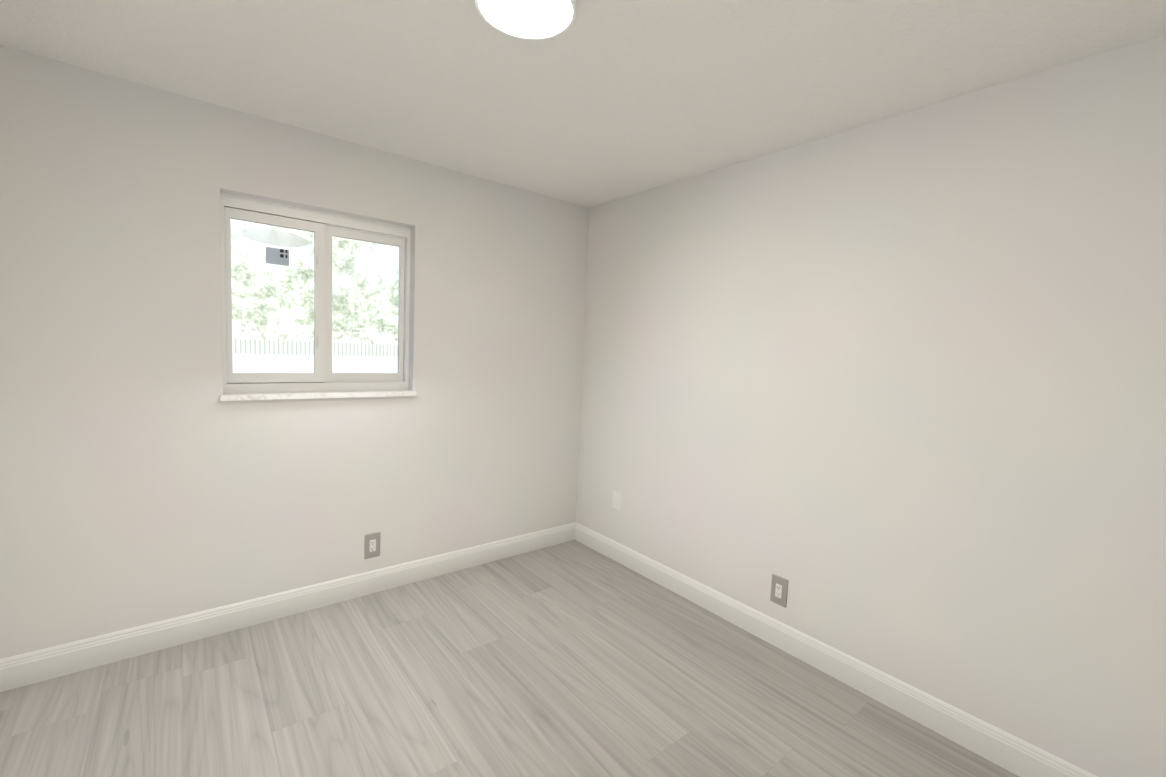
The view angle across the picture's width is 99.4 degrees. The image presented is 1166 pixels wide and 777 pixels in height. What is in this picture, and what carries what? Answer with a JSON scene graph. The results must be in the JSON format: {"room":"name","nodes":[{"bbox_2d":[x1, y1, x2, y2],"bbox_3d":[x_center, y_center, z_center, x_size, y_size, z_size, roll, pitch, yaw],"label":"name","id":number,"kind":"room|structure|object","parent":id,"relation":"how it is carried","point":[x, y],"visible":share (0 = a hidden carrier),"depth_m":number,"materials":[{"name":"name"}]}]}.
{"room":"empty bedroom","nodes":[
{"label":"empty bedroom","id":0,"kind":"room"},
{"bbox_2d":[0,45,588,658],"bbox_3d":[-1.205,-0.063,2.800,3.320,2.440,0.200,-1,6,-39],"label":"wall","id":1,"kind":"structure","parent":0,"point":[146,475],"depth_m":2.26,"materials":[{"name":"paint"}]},
{"bbox_2d":[0,522,575,691],"bbox_3d":[-1.192,1.098,2.808,2.850,0.128,0.015,-1,6,-39],"label":"baseboard","id":2,"kind":"structure","parent":1,"relation":"attached to","point":[24,669],"depth_m":2.42,"materials":[{"name":"white wood"}]},
{"bbox_2d":[220,192,410,393],"bbox_3d":[-1.377,-0.453,2.626,0.888,0.937,0.092,-1,6,-39],"label":"window","id":3,"kind":"structure","parent":1,"relation":"in","point":[324,227],"depth_m":2.58,"materials":[{"name":"white plastic"}]},
{"bbox_2d":[220,390,415,400],"bbox_3d":[-1.371,0.029,2.632,0.912,0.024,0.177,-1,6,-39],"label":"window sill","id":4,"kind":"structure","parent":1,"relation":"attached to","point":[274,396],"depth_m":2.53,"materials":[{"name":"stone"}]},
{"bbox_2d":[364,532,379,558],"bbox_3d":[-1.188,0.886,2.790,0.084,0.140,0.009,-1,6,-39],"label":"outlet","id":5,"kind":"object","parent":1,"relation":"attached to","point":[372,544],"visible":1,"depth_m":2.79,"materials":[{"name":"silver metal"}]},
{"bbox_2d":[0,540,1018,776],"bbox_3d":[-0.233,1.361,1.636,3.320,0.120,3.479,-1,6,-39],"label":"floor","id":6,"kind":"structure","parent":0,"point":[573,658],"depth_m":1.99,"materials":[{"name":"plastic"}]},
{"bbox_2d":[0,0,1165,207],"bbox_3d":[-0.121,-1.188,1.426,3.320,0.120,3.479,-1,6,-39],"label":"ceiling","id":7,"kind":"structure","parent":0,"point":[597,102],"depth_m":1.77,"materials":[{"name":"white paint"}]},
{"bbox_2d":[474,0,576,39],"bbox_3d":[-0.166,-1.117,1.441,0.296,0.028,0.296,-1,6,-39],"label":"recessed light","id":8,"kind":"object","parent":7,"relation":"in","point":[534,19],"visible":1,"depth_m":1.47,"materials":[{"name":"white"}]},
{"bbox_2d":[576,34,1165,776],"bbox_3d":[1.099,0.068,2.434,0.200,2.440,3.279,-1,6,-39],"label":"wall","id":9,"kind":"structure","parent":0,"point":[886,396],"depth_m":1.94,"materials":[{"name":"paint"}]},
{"bbox_2d":[612,491,619,509],"bbox_3d":[0.224,0.766,3.369,0.012,0.115,0.070,-1,6,-39],"label":"plate","id":10,"kind":"object","parent":9,"relation":"attached to","point":[616,501],"visible":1,"depth_m":3.36,"materials":[{"name":"white plastic"}]},
{"bbox_2d":[770,574,787,607],"bbox_3d":[0.972,1.003,2.452,0.009,0.140,0.084,-1,6,-39],"label":"outlet","id":11,"kind":"object","parent":9,"relation":"attached to","point":[779,587],"visible":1,"depth_m":2.45,"materials":[{"name":"silver metal"}]},
{"bbox_2d":[576,523,1097,776],"bbox_3d":[0.902,1.212,2.538,0.015,0.128,3.079,-1,6,-39],"label":"baseboard","id":12,"kind":"structure","parent":9,"relation":"attached to","point":[1000,748],"depth_m":2.15,"materials":[{"name":"white wood"}]},
{"label":"outside","id":13,"kind":"structure","parent":0,"visible":0},
{"bbox_2d":[224,210,398,372],"bbox_3d":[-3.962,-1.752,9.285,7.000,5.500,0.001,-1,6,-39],"label":"window glass","id":14,"kind":"structure","parent":13,"point":[352,339],"depth_m":8.60,"materials":[{"name":"clear glass"}]}
]}

